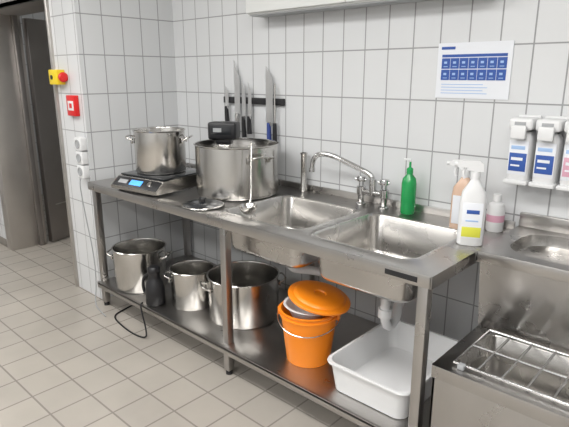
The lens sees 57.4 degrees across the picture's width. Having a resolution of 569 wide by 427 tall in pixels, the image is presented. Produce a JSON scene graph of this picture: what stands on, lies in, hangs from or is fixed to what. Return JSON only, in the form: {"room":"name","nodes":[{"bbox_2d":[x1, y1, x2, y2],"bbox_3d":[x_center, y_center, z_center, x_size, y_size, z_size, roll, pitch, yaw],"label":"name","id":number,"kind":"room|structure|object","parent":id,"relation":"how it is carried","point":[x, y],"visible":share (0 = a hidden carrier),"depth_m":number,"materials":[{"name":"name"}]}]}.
{"room":"commercial kitchen","nodes":[
{"label":"commercial kitchen","id":0,"kind":"room"},
{"bbox_2d":[20,12,45,193],"bbox_3d":[-4.421,-1.264,5.276,0.150,2.750,7.200,13,20,41],"label":"wall","id":1,"kind":"structure","parent":0,"point":[41,15],"depth_m":6.45,"materials":[{"name":"paint"}]},
{"bbox_2d":[0,0,101,298],"bbox_3d":[-2.594,-1.082,4.590,3.800,2.750,0.212,13,20,41],"label":"wall","id":2,"kind":"structure","parent":0,"point":[63,13],"depth_m":3.47,"materials":[{"name":"tile"}]},
{"bbox_2d":[0,236,7,246],"bbox_3d":[-3.225,0.103,5.349,1.970,0.070,0.010,13,20,41],"label":"baseboard","id":3,"kind":"structure","parent":2,"relation":"attached to","point":[3,241],"depth_m":4.76,"materials":[{"name":"tile"}]},
{"bbox_2d":[0,0,78,286],"bbox_3d":[-1.896,-0.599,4.098,1.360,2.070,0.310,13,20,41],"label":"door frame","id":4,"kind":"structure","parent":2,"relation":"attached to","point":[20,188],"depth_m":4.45,"materials":[{"name":"metal"}]},
{"bbox_2d":[22,18,69,241],"bbox_3d":[-1.905,-0.815,5.082,0.119,1.958,1.150,7,16,24],"label":"door","id":5,"kind":"structure","parent":2,"relation":"in","point":[35,30],"depth_m":4.64,"materials":[{"name":"metal"}]},
{"bbox_2d":[48,69,67,84],"bbox_3d":[-1.472,-0.888,3.385,0.166,0.095,0.064,13,20,41],"label":"switch","id":6,"kind":"object","parent":2,"relation":"attached to","point":[56,77],"visible":1,"depth_m":3.35,"materials":[{"name":"yellow plastic"}]},
{"bbox_2d":[66,95,79,115],"bbox_3d":[-1.365,-0.695,3.351,0.115,0.130,0.032,13,20,41],"label":"fire alarm box","id":7,"kind":"object","parent":2,"relation":"attached to","point":[72,101],"visible":1,"depth_m":3.33,"materials":[{"name":"red plastic"}]},
{"bbox_2d":[74,137,89,178],"bbox_3d":[-1.279,-0.361,3.346,0.163,0.267,0.050,13,20,41],"label":"wall socket","id":8,"kind":"object","parent":2,"relation":"attached to","point":[80,142],"visible":1,"depth_m":3.33,"materials":[{"name":"white plastic"}]},
{"bbox_2d":[79,178,105,316],"bbox_3d":[-1.242,0.215,3.385,0.037,0.859,0.335,-9,18,-31],"label":"power cord","id":9,"kind":"object","parent":8,"relation":"attached to","point":[80,178],"visible":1,"depth_m":3.48,"materials":[{"name":"grey plastic"}]},
{"bbox_2d":[76,0,183,296],"bbox_3d":[-1.095,-0.844,3.695,0.340,2.750,0.854,13,20,41],"label":"wall","id":10,"kind":"structure","parent":0,"point":[127,49],"depth_m":3.51,"materials":[{"name":"tile"}]},
{"bbox_2d":[0,194,360,426],"bbox_3d":[-1.090,0.901,2.682,9.200,0.100,7.200,13,20,41],"label":"floor","id":11,"kind":"structure","parent":0,"point":[64,363],"depth_m":2.74,"materials":[{"name":"tile"}]},
{"bbox_2d":[114,302,146,337],"bbox_3d":[-0.986,0.583,3.298,0.198,0.194,0.586,-4,15,-16],"label":"power cable","id":12,"kind":"object","parent":11,"relation":"on","point":[141,303],"visible":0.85,"depth_m":3.12,"materials":[{"name":"black plastic"}]},
{"bbox_2d":[88,163,514,426],"bbox_3d":[-0.126,0.329,2.916,2.395,0.885,0.784,13,20,41],"label":"table","id":13,"kind":"object","parent":11,"relation":"on","point":[391,255],"visible":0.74,"depth_m":2.49,"materials":[{"name":"silver metal"}]},
{"bbox_2d":[106,238,172,293],"bbox_3d":[-0.937,0.336,3.385,0.392,0.268,0.344,13,20,41],"label":"cooking pot","id":14,"kind":"object","parent":13,"relation":"on","point":[131,258],"visible":0.93,"depth_m":3.27,"materials":[{"name":"silver metal"}]},
{"bbox_2d":[141,265,164,306],"bbox_3d":[-0.787,0.426,3.106,0.136,0.237,0.114,-3,15,-12],"label":"thermos jug","id":15,"kind":"object","parent":13,"relation":"on","point":[154,289],"visible":1,"depth_m":3.07,"materials":[{"name":"black plastic"}]},
{"bbox_2d":[111,167,196,195],"bbox_3d":[-0.746,-0.205,3.157,0.390,0.092,0.440,10,18,33],"label":"induction cooktop","id":16,"kind":"object","parent":13,"relation":"on","point":[156,185],"visible":0.87,"depth_m":3.01,"materials":[{"name":"silver metal"}]},
{"bbox_2d":[125,127,192,174],"bbox_3d":[-0.751,-0.383,3.143,0.354,0.253,0.318,13,20,41],"label":"stock pot","id":17,"kind":"object","parent":16,"relation":"on","point":[158,150],"visible":1,"depth_m":3.03,"materials":[{"name":"silver metal"}]},
{"bbox_2d":[164,259,214,310],"bbox_3d":[-0.550,0.428,3.118,0.281,0.228,0.281,13,20,41],"label":"cooking pot","id":18,"kind":"object","parent":13,"relation":"on","point":[187,294],"visible":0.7,"depth_m":3.02,"materials":[{"name":"silver metal"}]},
{"bbox_2d":[181,197,224,209],"bbox_3d":[-0.426,-0.064,2.715,0.224,0.044,0.224,13,20,41],"label":"lid","id":19,"kind":"object","parent":13,"relation":"on","point":[202,203],"visible":1,"depth_m":2.67,"materials":[{"name":"silver metal"}]},
{"bbox_2d":[194,138,278,200],"bbox_3d":[-0.273,-0.264,2.994,0.494,0.288,0.484,3,15,10],"label":"stock pot","id":20,"kind":"object","parent":13,"relation":"on","point":[222,174],"visible":0.91,"depth_m":2.80,"materials":[{"name":"silver metal"}]},
{"bbox_2d":[208,121,239,147],"bbox_3d":[-0.356,-0.394,3.094,0.170,0.300,0.112,3,15,10],"label":"immersion circulator","id":21,"kind":"object","parent":20,"relation":"in","point":[224,133],"visible":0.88,"depth_m":3.02,"materials":[{"name":"black plastic"}]},
{"bbox_2d":[199,260,286,329],"bbox_3d":[-0.232,0.457,2.957,0.410,0.255,0.410,8,17,27],"label":"cooking pot","id":22,"kind":"object","parent":13,"relation":"on","point":[255,284],"visible":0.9,"depth_m":2.83,"materials":[{"name":"silver metal"}]},
{"bbox_2d":[239,142,256,214],"bbox_3d":[-0.190,-0.175,2.564,0.092,0.335,0.222,-3,15,-11],"label":"ladle","id":23,"kind":"object","parent":13,"relation":"on","point":[249,208],"visible":1,"depth_m":2.57,"materials":[{"name":"silver metal"}]},
{"bbox_2d":[300,152,307,191],"bbox_3d":[0.112,-0.241,3.028,0.044,0.228,0.044,13,20,41],"label":"overflow standpipe","id":24,"kind":"object","parent":13,"relation":"on","point":[303,188],"visible":1,"depth_m":3.01,"materials":[{"name":"silver metal"}]},
{"bbox_2d":[277,301,340,367],"bbox_3d":[0.118,0.573,2.502,0.295,0.263,0.294,13,20,41],"label":"bucket","id":25,"kind":"object","parent":13,"relation":"on","point":[308,343],"visible":0.77,"depth_m":2.41,"materials":[{"name":"orange plastic"}]},
{"bbox_2d":[283,296,323,319],"bbox_3d":[0.112,0.471,2.485,0.236,0.102,0.236,13,20,41],"label":"bowl","id":26,"kind":"object","parent":25,"relation":"in","point":[297,312],"visible":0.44,"depth_m":2.42,"materials":[{"name":"white plastic"}]},
{"bbox_2d":[288,280,350,315],"bbox_3d":[0.165,0.393,2.464,0.297,0.084,0.302,13,20,41],"label":"lid","id":27,"kind":"object","parent":25,"relation":"on","point":[315,297],"visible":1,"depth_m":2.42,"materials":[{"name":"orange plastic"}]},
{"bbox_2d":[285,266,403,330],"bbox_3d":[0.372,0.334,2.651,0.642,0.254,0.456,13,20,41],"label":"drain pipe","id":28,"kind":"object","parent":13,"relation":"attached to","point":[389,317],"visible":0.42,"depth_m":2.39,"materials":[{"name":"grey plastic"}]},
{"bbox_2d":[309,151,389,209],"bbox_3d":[0.344,-0.186,2.750,0.469,0.265,0.075,10,18,32],"label":"kitchen faucet","id":29,"kind":"object","parent":13,"relation":"on","point":[383,194],"visible":1,"depth_m":2.70,"materials":[{"name":"silver metal"}]},
{"bbox_2d":[327,320,458,418],"bbox_3d":[0.502,0.682,2.325,0.409,0.145,0.554,13,20,41],"label":"tub","id":30,"kind":"object","parent":13,"relation":"on","point":[374,369],"visible":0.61,"depth_m":2.38,"materials":[{"name":"white plastic"}]},
{"bbox_2d":[400,158,416,214],"bbox_3d":[0.607,-0.133,2.536,0.072,0.272,0.072,13,20,41],"label":"dish soap bottle","id":31,"kind":"object","parent":13,"relation":"on","point":[409,183],"visible":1,"depth_m":2.52,"materials":[{"name":"green plastic"}]},
{"bbox_2d":[447,159,470,228],"bbox_3d":[0.771,-0.083,2.284,0.132,0.306,0.065,9,18,31],"label":"spray bottle","id":32,"kind":"object","parent":13,"relation":"on","point":[461,184],"visible":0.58,"depth_m":2.27,"materials":[{"name":"beige plastic"}]},
{"bbox_2d":[455,160,486,245],"bbox_3d":[0.732,-0.043,2.066,0.132,0.340,0.067,5,16,17],"label":"spray bottle","id":33,"kind":"object","parent":13,"relation":"on","point":[473,201],"visible":1,"depth_m":2.04,"materials":[{"name":"white plastic"}]},
{"bbox_2d":[485,194,504,232],"bbox_3d":[0.920,-0.005,2.265,0.075,0.164,0.075,13,20,41],"label":"lotion bottle","id":34,"kind":"object","parent":13,"relation":"on","point":[495,215],"visible":1,"depth_m":2.24,"materials":[{"name":"white plastic"}]},
{"bbox_2d":[428,212,568,426],"bbox_3d":[1.001,0.557,1.921,0.605,0.915,0.767,13,20,41],"label":"sink","id":35,"kind":"object","parent":11,"relation":"on","point":[512,369],"visible":1,"depth_m":1.91,"materials":[{"name":"silver metal"}]},
{"bbox_2d":[172,0,568,340],"bbox_3d":[1.256,-0.411,2.068,5.400,2.750,0.150,13,20,41],"label":"wall","id":36,"kind":"structure","parent":0,"point":[357,85],"depth_m":2.66,"materials":[{"name":"tile"}]},
{"bbox_2d":[224,96,284,105],"bbox_3d":[-0.198,-0.705,3.251,0.530,0.040,0.024,13,20,41],"label":"rack","id":37,"kind":"object","parent":36,"relation":"attached to","point":[261,101],"visible":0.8,"depth_m":3.20,"materials":[{"name":"black plastic"}]},
{"bbox_2d":[224,86,229,120],"bbox_3d":[-0.376,-0.710,3.390,0.035,0.242,0.032,13,20,41],"label":"kitchen knife","id":38,"kind":"object","parent":37,"relation":"attached to","point":[226,107],"visible":0.84,"depth_m":3.39,"materials":[{"name":"silver metal"}]},
{"bbox_2d":[234,62,240,121],"bbox_3d":[-0.303,-0.737,3.317,0.032,0.461,0.045,-5,16,-17],"label":"kitchen knife","id":39,"kind":"object","parent":37,"relation":"attached to","point":[236,76],"visible":0.7,"depth_m":3.31,"materials":[{"name":"silver metal"}]},
{"bbox_2d":[241,80,246,136],"bbox_3d":[-0.259,-0.660,3.291,0.035,0.356,0.031,8,17,27],"label":"kitchen knife","id":40,"kind":"object","parent":37,"relation":"attached to","point":[243,118],"visible":1,"depth_m":3.30,"materials":[{"name":"silver metal"}]},
{"bbox_2d":[247,83,251,133],"bbox_3d":[-0.221,-0.657,3.257,0.031,0.316,0.032,-8,17,-27],"label":"kitchen knife","id":41,"kind":"object","parent":37,"relation":"attached to","point":[249,129],"visible":1,"depth_m":3.26,"materials":[{"name":"silver metal"}]},
{"bbox_2d":[266,67,272,139],"bbox_3d":[-0.094,-0.643,3.139,0.056,0.471,0.032,13,20,41],"label":"kitchen knife","id":42,"kind":"object","parent":37,"relation":"attached to","point":[269,84],"visible":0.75,"depth_m":3.13,"materials":[{"name":"silver metal"}]},
{"bbox_2d":[273,84,276,140],"bbox_3d":[-0.058,-0.596,3.116,0.030,0.350,0.030,13,20,41],"label":"sharpening steel","id":43,"kind":"object","parent":37,"relation":"attached to","point":[274,123],"visible":0.81,"depth_m":3.12,"materials":[{"name":"silver metal"}]},
{"bbox_2d":[246,0,432,17],"bbox_3d":[0.343,-1.243,2.502,1.400,0.464,0.150,13,20,41],"label":"upper cabinet","id":44,"kind":"object","parent":36,"relation":"attached to","point":[255,8],"visible":1,"depth_m":2.71,"materials":[{"name":"white paint"}]},
{"bbox_2d":[435,40,514,99],"bbox_3d":[0.832,-0.632,2.302,0.337,0.242,0.006,13,20,41],"label":"notice","id":45,"kind":"object","parent":36,"relation":"attached to","point":[466,70],"visible":1,"depth_m":2.29,"materials":[{"name":"white paper"}]},
{"bbox_2d":[503,114,541,185],"bbox_3d":[0.984,-0.265,2.161,0.096,0.280,0.137,13,20,41],"label":"soap dispenser","id":46,"kind":"object","parent":36,"relation":"attached to","point":[523,135],"visible":0.97,"depth_m":2.14,"materials":[{"name":"white plastic"}]},
{"bbox_2d":[528,116,568,188],"bbox_3d":[1.061,-0.246,2.093,0.096,0.280,0.137,13,20,41],"label":"soap dispenser","id":47,"kind":"object","parent":36,"relation":"attached to","point":[551,136],"visible":0.95,"depth_m":2.07,"materials":[{"name":"white plastic"}]},
{"bbox_2d":[556,121,568,191],"bbox_3d":[1.137,-0.228,2.025,0.096,0.280,0.137,13,20,41],"label":"soap dispenser","id":48,"kind":"object","parent":36,"relation":"attached to","point":[564,178],"visible":1,"depth_m":2.03,"materials":[{"name":"white plastic"}]}
]}

